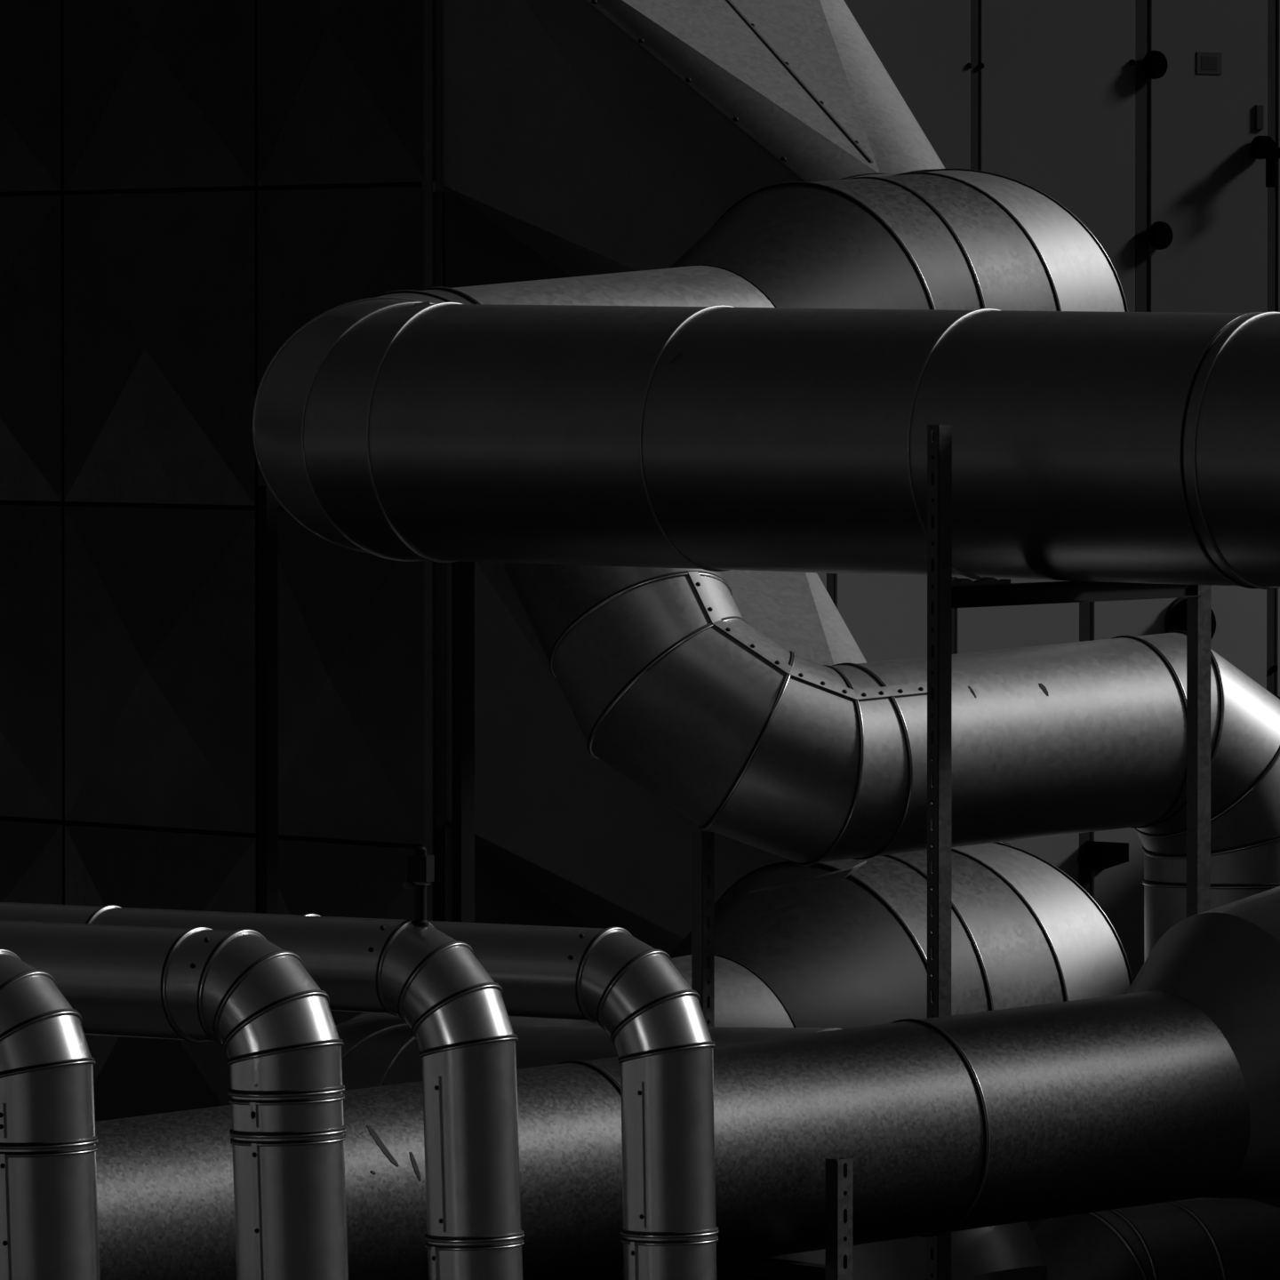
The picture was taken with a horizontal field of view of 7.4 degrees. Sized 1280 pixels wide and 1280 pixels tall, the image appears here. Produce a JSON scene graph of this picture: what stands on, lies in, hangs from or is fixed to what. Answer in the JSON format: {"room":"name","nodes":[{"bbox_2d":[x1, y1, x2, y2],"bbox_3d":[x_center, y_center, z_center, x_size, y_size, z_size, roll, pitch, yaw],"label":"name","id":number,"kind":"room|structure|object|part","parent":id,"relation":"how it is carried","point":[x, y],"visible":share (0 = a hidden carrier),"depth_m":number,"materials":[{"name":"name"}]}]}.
{"room":"mechanical room","nodes":[
{"label":"mechanical room","id":0,"kind":"room"},
{"bbox_3d":[0.000,2.435,30.083,220.000,0.200,220.000,0,2,0],"label":"floor","id":1,"kind":"structure","parent":0,"visible":0},
{"bbox_2d":[0,948,99,1279],"bbox_3d":[-1.948,1.599,15.918,2.834,2.293,0.218,1,2,36],"label":"insulated pipe","id":2,"kind":"object","parent":1,"relation":"on","point":[49,1230],"visible":1,"depth_m":15.05,"materials":[{"name":"metal"}]},
{"bbox_2d":[0,920,348,1279],"bbox_3d":[-1.577,1.584,16.169,2.839,2.308,0.218,1,2,36],"label":"insulated pipe","id":3,"kind":"object","parent":1,"relation":"on","point":[238,990],"visible":1,"depth_m":15.33,"materials":[{"name":"metal"}]},
{"bbox_3d":[-1.701,0.519,16.233,2.525,0.174,0.174,1,2,37],"label":"pipe arm","id":4,"kind":"part","parent":3,"relation":"part of","materials":[{"name":"metal"}]},
{"bbox_2d":[0,847,524,1279],"bbox_3d":[-1.312,1.518,16.477,2.849,2.420,0.194,1,2,36],"label":"insulated pipe","id":5,"kind":"object","parent":1,"relation":"on","point":[410,970],"visible":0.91,"depth_m":15.64,"materials":[{"name":"metal"}]},
{"bbox_3d":[-1.403,0.499,16.519,2.615,0.150,0.150,1,2,37],"label":"pipe arm","id":6,"kind":"part","parent":5,"relation":"part of","materials":[{"name":"metal"}]},
{"bbox_2d":[402,880,415,889],"bbox_3d":[-0.364,0.391,15.721,0.029,0.017,0.013,-1,2,-21],"label":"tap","id":7,"kind":"object","parent":5,"relation":"on","point":[408,884],"depth_m":15.71,"materials":[{"name":"metal"}]},
{"bbox_2d":[407,847,434,881],"bbox_3d":[-0.349,0.357,15.724,0.034,0.055,0.028,1,2,26],"label":"vent","id":8,"kind":"object","parent":5,"relation":"attached to","point":[420,866],"depth_m":15.71,"materials":[{"name":"metal"}]},
{"bbox_3d":[-0.349,0.429,15.726,0.026,0.085,0.026,0,2,0],"label":"vent stem","id":9,"kind":"part","parent":5,"relation":"part of","materials":[{"name":"paint"}]},
{"bbox_2d":[3,902,718,1279],"bbox_3d":[-1.007,1.581,16.786,2.822,2.274,0.176,1,2,36],"label":"insulated pipe","id":10,"kind":"object","parent":1,"relation":"on","point":[609,978],"visible":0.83,"depth_m":15.94,"materials":[{"name":"metal"}]},
{"bbox_3d":[-1.087,0.522,16.820,2.615,0.150,0.150,1,2,37],"label":"pipe arm","id":11,"kind":"part","parent":10,"relation":"part of","materials":[{"name":"metal"}]},
{"bbox_2d":[0,502,1279,1231],"bbox_3d":[-0.049,1.039,25.993,3.625,2.827,3.374,-1,2,-37],"label":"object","id":12,"kind":"structure","parent":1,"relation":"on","point":[129,633],"depth_m":24.45,"materials":[{"name":"metal"}]},
{"bbox_3d":[-1.735,0.048,25.250,0.070,0.791,0.912,-1,2,-37],"label":"pyramid panel","id":13,"kind":"part","parent":12,"relation":"part of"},
{"bbox_3d":[-1.735,0.846,25.273,0.070,0.782,0.912,-1,2,-37],"label":"pyramid panel","id":14,"kind":"part","parent":12,"relation":"part of","materials":[{"name":"black metal"}]},
{"bbox_3d":[0.153,-0.364,25.736,3.560,0.008,2.600,-1,2,-37],"label":"deck rail","id":15,"kind":"part","parent":12,"relation":"part of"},
{"bbox_3d":[-1.200,0.068,24.538,0.070,0.791,0.845,-1,2,-37],"label":"pyramid panel","id":16,"kind":"part","parent":12,"relation":"part of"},
{"bbox_3d":[-1.200,0.867,24.561,0.070,0.782,0.845,-1,2,-37],"label":"pyramid panel","id":17,"kind":"part","parent":12,"relation":"part of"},
{"bbox_3d":[0.147,0.985,25.783,3.550,2.707,2.600,-1,2,-37],"label":"casing frame","id":18,"kind":"part","parent":12,"relation":"part of","materials":[{"name":"black metal"}]},
{"bbox_3d":[-0.727,0.885,23.930,0.070,0.782,0.708,-1,2,-37],"label":"pyramid panel","id":19,"kind":"part","parent":12,"relation":"part of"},
{"bbox_3d":[-0.727,0.087,23.907,0.070,0.791,0.708,-1,2,-37],"label":"pyramid panel","id":20,"kind":"part","parent":12,"relation":"part of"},
{"bbox_3d":[-0.013,1.036,24.020,1.156,2.667,0.036,-1,2,-37],"label":"panel","id":21,"kind":"part","parent":12,"relation":"part of","materials":[{"name":"black metal"}]},
{"bbox_2d":[0,0,1279,508],"bbox_3d":[-0.049,-1.678,25.915,3.625,2.609,3.373,-1,2,-37],"label":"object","id":22,"kind":"structure","parent":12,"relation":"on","point":[186,186],"depth_m":24.58,"materials":[{"name":"metal"}]},
{"bbox_3d":[-1.735,-0.745,25.227,0.070,0.770,0.912,-1,2,-37],"label":"pyramid panel","id":23,"kind":"part","parent":22,"relation":"part of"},
{"bbox_3d":[-1.735,-1.523,25.205,0.070,0.762,0.912,-1,2,-37],"label":"pyramid panel","id":24,"kind":"part","parent":22,"relation":"part of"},
{"bbox_3d":[-1.200,-1.502,24.492,0.070,0.762,0.845,-1,2,-37],"label":"pyramid panel","id":25,"kind":"part","parent":22,"relation":"part of","materials":[{"name":"black metal"}]},
{"bbox_3d":[-1.200,-0.724,24.515,0.070,0.770,0.845,-1,2,-37],"label":"pyramid panel","id":26,"kind":"part","parent":22,"relation":"part of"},
{"bbox_3d":[0.147,-1.672,25.706,3.550,2.609,2.600,-1,2,-37],"label":"casing frame","id":27,"kind":"part","parent":22,"relation":"part of","materials":[{"name":"black metal"}]},
{"bbox_3d":[-0.727,-1.484,23.862,0.070,0.762,0.708,-1,2,-37],"label":"pyramid panel","id":28,"kind":"part","parent":22,"relation":"part of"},
{"bbox_3d":[-0.727,-0.706,23.884,0.070,0.770,0.708,-1,2,-37],"label":"pyramid panel","id":29,"kind":"part","parent":22,"relation":"part of","materials":[{"name":"black metal"}]},
{"bbox_3d":[-0.013,-1.621,23.944,1.156,2.569,0.036,-1,2,-37],"label":"panel","id":30,"kind":"part","parent":22,"relation":"part of","materials":[{"name":"grey metal"}]},
{"bbox_2d":[432,0,945,277],"bbox_3d":[0.285,-1.125,23.439,1.089,1.388,1.162,-1,2,-37],"label":"duct","id":31,"kind":"object","parent":22,"relation":"attached to","point":[603,136],"visible":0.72,"depth_m":23.28,"materials":[{"name":"metal"}]},
{"bbox_2d":[669,168,1127,311],"bbox_3d":[0.597,-0.670,22.368,0.999,0.805,1.682,0,2,16],"label":"segmented elbow","id":32,"kind":"object","parent":31,"relation":"attached to","point":[954,239],"visible":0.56,"depth_m":21.94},
{"bbox_3d":[0.643,-1.635,24.435,0.426,2.569,0.036,-1,2,-37],"label":"panel","id":33,"kind":"part","parent":22,"relation":"part of","materials":[{"name":"grey metal"}]},
{"bbox_3d":[1.038,-1.644,24.731,0.503,2.569,0.036,-1,2,-37],"label":"panel","id":34,"kind":"part","parent":22,"relation":"part of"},
{"bbox_3d":[1.291,-1.450,24.898,0.072,0.072,0.055,-1,2,-37],"label":"knob","id":35,"kind":"part","parent":22,"relation":"part of","materials":[{"name":"black plastic"}]},
{"bbox_3d":[1.306,-1.021,24.922,0.072,0.072,0.055,-1,2,-37],"label":"knob","id":36,"kind":"part","parent":22,"relation":"part of","materials":[{"name":"black plastic"}]},
{"bbox_3d":[1.433,-1.653,25.027,0.390,2.569,0.036,-1,2,-37],"label":"panel","id":37,"kind":"part","parent":22,"relation":"part of","materials":[{"name":"grey metal"}]},
{"bbox_3d":[1.442,-1.461,25.015,0.082,0.056,0.002,-1,2,-37],"label":"rating plate","id":38,"kind":"part","parent":22,"relation":"part of","materials":[{"name":"grey metal"}]},
{"bbox_3d":[1.575,-1.329,25.117,0.024,0.062,0.006,-1,2,-37],"label":"lock plate","id":39,"kind":"part","parent":22,"relation":"part of","materials":[{"name":"paint"}]},
{"bbox_3d":[1.576,-1.252,25.108,0.060,0.060,0.071,-1,2,-37],"label":"knob","id":40,"kind":"part","parent":22,"relation":"part of","materials":[{"name":"black plastic"}]},
{"bbox_3d":[1.591,-1.200,25.065,0.090,0.101,0.024,-1,2,-37],"label":"swing lever","id":41,"kind":"part","parent":22,"relation":"part of","materials":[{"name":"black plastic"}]},
{"bbox_3d":[1.981,-1.664,25.438,0.917,2.569,0.036,-1,2,-37],"label":"panel","id":42,"kind":"part","parent":22,"relation":"part of","materials":[{"name":"grey metal"}]},
{"bbox_2d":[436,561,866,954],"bbox_3d":[0.296,0.390,23.485,1.089,1.388,1.169,-1,2,-37],"label":"duct","id":43,"kind":"object","parent":12,"relation":"attached to","point":[599,844],"visible":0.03,"depth_m":23.42,"materials":[{"name":"metal"}]},
{"bbox_2d":[668,841,1133,1028],"bbox_3d":[0.584,0.848,22.324,0.999,0.805,1.865,0,2,16],"label":"segmented elbow","id":44,"kind":"object","parent":43,"relation":"attached to","point":[842,943],"visible":0.33,"depth_m":21.97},
{"bbox_3d":[0.617,1.022,24.492,0.359,2.667,0.036,-1,2,-37],"label":"panel","id":45,"kind":"part","parent":12,"relation":"part of","materials":[{"name":"grey metal"}]},
{"bbox_3d":[0.935,1.015,24.731,0.396,2.667,0.036,-1,2,-37],"label":"panel","id":46,"kind":"part","parent":12,"relation":"part of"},
{"bbox_3d":[1.176,0.541,24.841,0.090,0.072,0.060,-1,2,-37],"label":"wedge handle","id":47,"kind":"part","parent":12,"relation":"part of","materials":[{"name":"black plastic"}]},
{"bbox_3d":[1.359,1.006,25.049,0.575,2.667,0.036,-1,2,-37],"label":"panel","id":48,"kind":"part","parent":12,"relation":"part of","materials":[{"name":"grey metal"}]},
{"bbox_3d":[1.981,0.992,25.515,0.917,2.667,0.036,-1,2,-37],"label":"panel","id":49,"kind":"part","parent":12,"relation":"part of","materials":[{"name":"grey metal"}]},
{"bbox_2d":[336,954,1047,1279],"bbox_3d":[-0.063,1.661,20.792,1.319,1.882,2.267,0,2,-17],"label":"duct","id":50,"kind":"object","parent":1,"relation":"on","point":[378,1049],"visible":0.11,"depth_m":20.47,"materials":[{"name":"grey metal"}]},
{"bbox_2d":[691,831,714,1026],"bbox_3d":[0.134,1.502,21.022,0.120,2.188,0.120,-2,2,-43],"label":"post","id":51,"kind":"object","parent":1,"relation":"on","point":[703,842],"visible":0.49,"depth_m":20.99,"materials":[{"name":"metal"}]},
{"bbox_2d":[825,1157,852,1279],"bbox_3d":[0.369,1.817,18.340,0.120,1.712,0.120,-1,2,-38],"label":"post","id":52,"kind":"object","parent":1,"relation":"on","point":[838,1171],"visible":1,"depth_m":18.30,"materials":[{"name":"metal"}]},
{"bbox_2d":[716,1257,825,1279],"bbox_3d":[0.177,1.179,18.600,0.040,0.040,0.620,-1,2,-37],"label":"beam","id":53,"kind":"structure","parent":52,"relation":"attached to","point":[761,1268],"depth_m":18.50,"materials":[{"name":"metal"}]},
{"bbox_2d":[95,886,1279,1279],"bbox_3d":[0.090,0.869,18.529,4.484,0.816,0.760,-1,2,-36],"label":"duct","id":54,"kind":"object","parent":53,"relation":"on","point":[1165,1089],"visible":0.75,"depth_m":18.51,"materials":[{"name":"grey metal"}]},
{"bbox_2d":[502,562,1279,1201],"bbox_3d":[0.662,1.085,21.411,1.938,3.000,0.744,-1,2,-19],"label":"pipe","id":55,"kind":"object","parent":1,"relation":"on","point":[758,743],"visible":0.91,"depth_m":21.06,"materials":[{"name":"metal"}]},
{"bbox_2d":[926,424,951,1279],"bbox_3d":[0.590,1.107,19.500,0.120,3.064,0.120,-1,2,-37],"label":"post","id":56,"kind":"object","parent":1,"relation":"on","point":[939,436],"visible":0.76,"depth_m":19.46,"materials":[{"name":"metal"}]},
{"bbox_2d":[1186,584,1211,918],"bbox_3d":[0.866,0.408,19.872,0.138,1.046,0.935,2,2,44],"label":"post","id":57,"kind":"object","parent":56,"relation":"attached to","point":[1198,608],"visible":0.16,"depth_m":20.14,"materials":[{"name":"metal"}]},
{"bbox_2d":[952,576,1200,607],"bbox_3d":[0.869,-0.102,19.813,0.040,0.058,0.827,1,2,39],"label":"beam","id":58,"kind":"structure","parent":57,"relation":"attached to","point":[986,591],"depth_m":19.74,"materials":[{"name":"metal"}]},
{"bbox_2d":[252,265,1279,589],"bbox_3d":[0.914,-0.450,20.316,3.835,0.664,1.462,1,2,37],"label":"duct","id":59,"kind":"object","parent":58,"relation":"on","point":[682,417],"visible":0.98,"depth_m":19.99,"materials":[{"name":"grey metal"}]},
{"bbox_2d":[1030,1198,1279,1279],"bbox_3d":[1.153,1.892,20.983,1.335,1.410,0.409,-1,2,-37],"label":"duct","id":60,"kind":"object","parent":1,"relation":"on","point":[1218,1238],"visible":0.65,"depth_m":20.76,"materials":[{"name":"grey metal"}]}
]}

